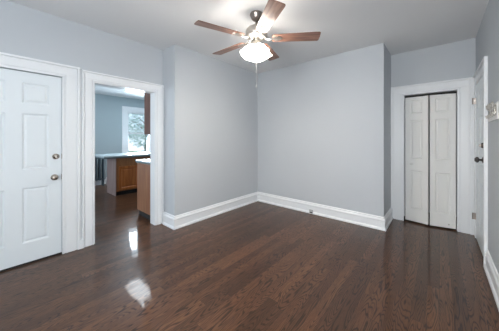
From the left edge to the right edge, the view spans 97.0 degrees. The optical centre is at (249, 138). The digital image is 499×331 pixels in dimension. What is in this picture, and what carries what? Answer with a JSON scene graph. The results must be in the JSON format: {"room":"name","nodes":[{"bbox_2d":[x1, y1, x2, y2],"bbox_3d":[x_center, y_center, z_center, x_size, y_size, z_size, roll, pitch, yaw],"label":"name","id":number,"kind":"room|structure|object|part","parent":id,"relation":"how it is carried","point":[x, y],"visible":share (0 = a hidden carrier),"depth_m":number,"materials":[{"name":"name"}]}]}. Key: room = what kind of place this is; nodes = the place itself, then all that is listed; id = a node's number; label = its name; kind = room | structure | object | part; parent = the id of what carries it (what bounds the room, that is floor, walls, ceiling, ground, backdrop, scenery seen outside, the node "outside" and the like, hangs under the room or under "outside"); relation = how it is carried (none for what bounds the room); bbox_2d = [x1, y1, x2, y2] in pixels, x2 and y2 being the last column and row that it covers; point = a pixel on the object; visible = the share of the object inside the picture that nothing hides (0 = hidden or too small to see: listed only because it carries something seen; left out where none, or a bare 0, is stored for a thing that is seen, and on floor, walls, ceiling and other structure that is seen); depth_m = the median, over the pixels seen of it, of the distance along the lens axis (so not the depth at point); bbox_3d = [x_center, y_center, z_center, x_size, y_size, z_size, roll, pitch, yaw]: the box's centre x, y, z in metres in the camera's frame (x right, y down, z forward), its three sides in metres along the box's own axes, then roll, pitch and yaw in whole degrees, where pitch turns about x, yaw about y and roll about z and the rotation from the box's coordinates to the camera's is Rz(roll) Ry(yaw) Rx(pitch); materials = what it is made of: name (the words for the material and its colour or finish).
{"room":"empty living room","nodes":[
{"label":"empty living room","id":0,"kind":"room"},
{"bbox_2d":[0,0,162,84],"bbox_3d":[-2.549,-0.028,2.197,0.130,2.720,3.505,0,0,41],"label":"wall","id":1,"kind":"structure","parent":0,"point":[25,31],"depth_m":2.62,"materials":[{"name":"paint"}]},
{"bbox_2d":[0,68,61,269],"bbox_3d":[-2.411,0.307,2.258,0.103,2.015,0.762,0,0,41],"label":"door","id":2,"kind":"structure","parent":1,"relation":"in","point":[30,103],"depth_m":2.35,"materials":[{"name":"white paint"}]},
{"bbox_3d":[-2.190,0.442,2.485,0.063,0.068,0.068,0,0,41],"label":"knob","id":3,"kind":"part","parent":2,"relation":"part of","materials":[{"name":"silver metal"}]},
{"bbox_2d":[0,252,61,271],"bbox_3d":[-2.453,1.326,2.292,0.092,0.012,0.765,0,0,41],"label":"trim","id":4,"kind":"structure","parent":1,"relation":"attached to","point":[60,252],"depth_m":2.35,"materials":[{"name":"black"}]},
{"bbox_2d":[0,52,79,253],"bbox_3d":[-2.399,0.241,2.249,0.030,2.182,1.090,0,0,41],"label":"trim","id":5,"kind":"structure","parent":1,"relation":"attached to","point":[70,75],"depth_m":2.58,"materials":[{"name":"white wood"}]},
{"bbox_2d":[80,70,82,248],"bbox_3d":[-2.036,0.252,2.670,0.030,2.160,0.031,0,0,41],"label":"trim","id":6,"kind":"structure","parent":1,"relation":"attached to","point":[81,239],"depth_m":2.67,"materials":[{"name":"white wood"}]},
{"bbox_2d":[82,70,163,247],"bbox_3d":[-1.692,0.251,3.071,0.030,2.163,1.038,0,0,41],"label":"trim","id":7,"kind":"structure","parent":1,"relation":"attached to","point":[88,77],"depth_m":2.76,"materials":[{"name":"white wood"}]},
{"bbox_2d":[95,94,143,178],"bbox_3d":[-4.676,0.032,6.003,0.120,2.600,5.600,0,0,41],"label":"wall","id":8,"kind":"structure","parent":0,"point":[108,109],"depth_m":6.51,"materials":[{"name":"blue paint"}]},
{"bbox_2d":[95,179,105,184],"bbox_3d":[-4.620,1.257,5.955,0.028,0.150,5.600,0,0,41],"label":"baseboard","id":9,"kind":"structure","parent":8,"relation":"attached to","point":[98,182],"depth_m":6.30,"materials":[{"name":"white"}]},
{"bbox_2d":[122,106,149,152],"bbox_3d":[-3.612,-0.208,7.162,0.180,1.570,1.015,0,0,41],"label":"window","id":10,"kind":"structure","parent":8,"relation":"in","point":[126,110],"depth_m":6.89,"materials":[{"name":"white wood"}]},
{"bbox_2d":[95,85,143,99],"bbox_3d":[-3.164,-1.318,4.702,4.110,0.100,5.800,0,0,41],"label":"ceiling","id":11,"kind":"structure","parent":0,"point":[102,90],"depth_m":6.24,"materials":[{"name":"paint"}]},
{"bbox_2d":[125,90,142,93],"bbox_3d":[-2.571,-1.243,5.445,1.520,0.050,0.380,0,0,41],"label":"ceiling light","id":12,"kind":"object","parent":11,"relation":"attached to","point":[125,90],"visible":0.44,"depth_m":5.87,"materials":[{"name":"white plastic"}]},
{"bbox_2d":[163,44,257,215],"bbox_3d":[-0.605,-0.028,4.191,0.475,2.720,2.075,0,0,41],"label":"wall","id":13,"kind":"structure","parent":0,"point":[211,104],"depth_m":3.71,"materials":[{"name":"paint"}]},
{"bbox_2d":[144,93,149,134],"bbox_3d":[-1.255,-0.523,4.055,0.302,0.920,1.210,0,0,41],"label":"upper cabinet","id":14,"kind":"object","parent":13,"relation":"attached to","point":[146,95],"visible":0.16,"depth_m":3.64,"materials":[{"name":"brown wood"}]},
{"bbox_2d":[162,212,173,229],"bbox_3d":[-1.217,1.237,3.329,0.342,0.190,0.032,0,0,41],"label":"baseboard","id":15,"kind":"structure","parent":13,"relation":"attached to","point":[168,219],"depth_m":3.33,"materials":[{"name":"white wood"}]},
{"bbox_2d":[7,0,488,73],"bbox_3d":[-0.017,-1.438,2.205,3.918,0.100,7.080,0,0,41],"label":"ceiling","id":16,"kind":"structure","parent":0,"point":[403,26],"depth_m":2.62,"materials":[{"name":"paint"}]},
{"bbox_2d":[194,0,320,87],"bbox_3d":[0.043,-0.975,2.492,1.286,0.825,1.344,0,0,41],"label":"ceiling fan","id":17,"kind":"object","parent":16,"relation":"hanging from","point":[256,33],"visible":1,"depth_m":2.38,"materials":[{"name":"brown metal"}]},
{"bbox_3d":[-0.294,-1.109,2.239,0.515,0.007,0.150,0,11,-31],"label":"blade","id":18,"kind":"part","parent":17,"relation":"part of","materials":[{"name":"brown wood"}]},
{"bbox_3d":[-0.247,-1.109,2.745,0.515,0.007,0.150,0,11,41],"label":"blade","id":19,"kind":"part","parent":17,"relation":"part of","materials":[{"name":"brown wood"}]},
{"bbox_3d":[-0.024,-0.957,2.411,0.161,0.182,0.163,0,0,41],"label":"lamp shade","id":20,"kind":"part","parent":17,"relation":"part of","materials":[{"name":"white glass"}]},
{"bbox_3d":[0.127,-0.957,2.358,0.163,0.182,0.161,0,0,41],"label":"lamp shade","id":21,"kind":"part","parent":17,"relation":"part of","materials":[{"name":"white glass"}]},
{"bbox_3d":[0.180,-0.957,2.509,0.161,0.182,0.163,0,0,41],"label":"lamp shade","id":22,"kind":"part","parent":17,"relation":"part of","materials":[{"name":"white glass"}]},
{"bbox_3d":[0.174,-1.109,2.038,0.150,0.007,0.515,11,-2,-13],"label":"blade","id":23,"kind":"part","parent":17,"relation":"part of","materials":[{"name":"brown wood"}]},
{"bbox_3d":[0.248,-1.109,2.858,0.150,0.007,0.515,-12,-5,23],"label":"blade","id":24,"kind":"part","parent":17,"relation":"part of","materials":[{"name":"brown wood"}]},
{"bbox_3d":[0.509,-1.109,2.421,0.515,0.007,0.150,0,-11,5],"label":"blade","id":25,"kind":"part","parent":17,"relation":"part of","materials":[{"name":"brown wood"}]},
{"bbox_2d":[0,184,498,330],"bbox_3d":[-1.569,1.372,3.560,8.178,0.080,7.250,0,0,41],"label":"floor","id":26,"kind":"structure","parent":0,"point":[256,266],"depth_m":2.13,"materials":[{"name":"brown wood"}]},
{"bbox_2d":[95,158,106,185],"bbox_3d":[-4.356,0.922,5.976,0.150,0.820,0.905,0,0,41],"label":"radiator","id":27,"kind":"object","parent":26,"relation":"on","point":[102,179],"visible":0.16,"depth_m":6.17,"materials":[{"name":"grey metal"}]},
{"bbox_2d":[107,156,149,195],"bbox_3d":[-2.840,0.895,5.769,0.608,0.874,1.370,0,0,41],"label":"base cabinet","id":28,"kind":"object","parent":26,"relation":"on","point":[121,172],"visible":0.5,"depth_m":5.24,"materials":[{"name":"brown wood"}]},
{"bbox_3d":[-3.290,0.896,5.261,0.589,0.874,0.013,0,0,41],"label":"panel","id":29,"kind":"part","parent":28,"relation":"part of","materials":[{"name":"brown wood"}]},
{"bbox_2d":[95,152,149,158],"bbox_3d":[-3.012,0.427,5.779,0.935,0.060,1.670,0,0,41],"label":"countertop","id":30,"kind":"structure","parent":28,"relation":"on","point":[134,154],"depth_m":5.39,"materials":[{"name":"stone"}]},
{"bbox_3d":[-2.873,0.930,5.279,0.018,0.555,0.455,0,0,41],"label":"door","id":31,"kind":"part","parent":28,"relation":"part of","materials":[{"name":"brown wood"}]},
{"bbox_2d":[137,163,149,219],"bbox_3d":[-1.379,0.882,4.162,0.630,0.900,1.210,0,0,41],"label":"base cabinet","id":32,"kind":"object","parent":26,"relation":"on","point":[143,170],"visible":0.2,"depth_m":3.71,"materials":[{"name":"brown wood"}]},
{"bbox_2d":[135,159,149,164],"bbox_3d":[-1.378,0.406,4.171,0.650,0.048,1.235,0,0,41],"label":"countertop","id":33,"kind":"structure","parent":32,"relation":"on","point":[142,161],"depth_m":3.79,"materials":[{"name":"stone"}]},
{"bbox_2d":[258,43,390,216],"bbox_3d":[1.316,-0.028,4.264,2.342,2.720,0.780,0,0,41],"label":"wall","id":34,"kind":"structure","parent":0,"point":[324,124],"depth_m":3.71,"materials":[{"name":"paint"}]},
{"bbox_2d":[174,192,392,230],"bbox_3d":[0.645,1.237,3.952,3.471,0.190,1.546,0,0,1],"label":"baseboard","id":35,"kind":"structure","parent":34,"relation":"attached to","point":[363,219],"depth_m":3.70,"materials":[{"name":"white wood"}]},
{"bbox_2d":[409,91,456,216],"bbox_3d":[3.027,-0.028,3.774,1.091,2.720,0.730,0,0,41],"label":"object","id":36,"kind":"structure","parent":0,"point":[453,91],"depth_m":3.77,"materials":[{"name":"paint"}]},
{"bbox_2d":[391,38,475,230],"bbox_3d":[2.784,-0.028,3.416,0.991,2.720,0.130,0,0,41],"label":"wall","id":37,"kind":"structure","parent":0,"point":[454,60],"depth_m":3.30,"materials":[{"name":"paint"}]},
{"bbox_2d":[404,96,428,224],"bbox_3d":[2.596,0.341,3.481,0.068,1.982,0.348,0,0,-38],"label":"door","id":38,"kind":"structure","parent":37,"relation":"in","point":[416,108],"depth_m":3.45,"materials":[{"name":"white paint"}]},
{"bbox_2d":[405,91,456,97],"bbox_3d":[2.770,-0.671,3.402,0.631,0.017,0.030,0,0,41],"label":"trim","id":39,"kind":"structure","parent":37,"relation":"attached to","point":[454,91],"depth_m":3.38,"materials":[{"name":"black metal"}]},
{"bbox_2d":[391,77,472,234],"bbox_3d":[2.753,0.243,3.403,0.961,2.178,0.130,0,0,41],"label":"trim","id":40,"kind":"structure","parent":37,"relation":"attached to","point":[464,86],"depth_m":3.23,"materials":[{"name":"white wood"}]},
{"bbox_2d":[430,93,455,228],"bbox_3d":[2.856,0.330,3.267,0.294,1.960,0.043,0,0,30],"label":"door","id":41,"kind":"structure","parent":37,"relation":"in","point":[442,106],"depth_m":3.26,"materials":[{"name":"white paint"}]},
{"bbox_2d":[476,0,498,273],"bbox_3d":[1.461,-0.028,1.018,0.130,2.720,6.950,0,0,41],"label":"wall","id":42,"kind":"structure","parent":0,"point":[487,37],"depth_m":2.08,"materials":[{"name":"paint"}]},
{"bbox_2d":[472,76,482,254],"bbox_3d":[2.767,0.307,2.675,0.111,2.015,0.750,0,0,41],"label":"door","id":43,"kind":"structure","parent":42,"relation":"in","point":[478,216],"depth_m":2.68,"materials":[{"name":"white paint"}]},
{"bbox_3d":[2.553,0.239,2.457,0.071,0.068,0.068,0,0,41],"label":"knob","id":44,"kind":"part","parent":43,"relation":"part of","materials":[{"name":"grey metal"}]},
{"bbox_2d":[473,56,487,264],"bbox_3d":[2.773,0.241,2.665,0.030,2.182,1.018,0,0,41],"label":"trim","id":45,"kind":"structure","parent":42,"relation":"attached to","point":[482,70],"depth_m":2.29,"materials":[{"name":"white wood"}]},
{"bbox_2d":[483,249,498,310],"bbox_3d":[0.786,1.237,0.358,0.032,0.190,5.068,0,0,41],"label":"baseboard","id":46,"kind":"structure","parent":42,"relation":"attached to","point":[491,272],"depth_m":1.97,"materials":[{"name":"white wood"}]},
{"bbox_2d":[485,101,498,121],"bbox_3d":[2.208,-0.240,2.018,0.042,0.156,0.440,0,0,41],"label":"light switch","id":47,"kind":"object","parent":42,"relation":"attached to","point":[493,108],"visible":1,"depth_m":1.96,"materials":[{"name":"white plastic"}]},
{"label":"outside","id":48,"kind":"structure","parent":0,"visible":0},
{"bbox_3d":[-10.988,1.732,16.053,22.400,0.200,34.000,0,0,41],"label":"ground","id":49,"kind":"structure","parent":48,"visible":0},
{"bbox_2d":[129,113,146,151],"bbox_3d":[-6.215,-0.429,13.306,3.117,4.134,3.083,0,0,41],"label":"tree","id":50,"kind":"object","parent":49,"relation":"on","point":[136,121],"visible":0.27,"depth_m":12.72,"materials":[{"name":"green plant"}]}
]}

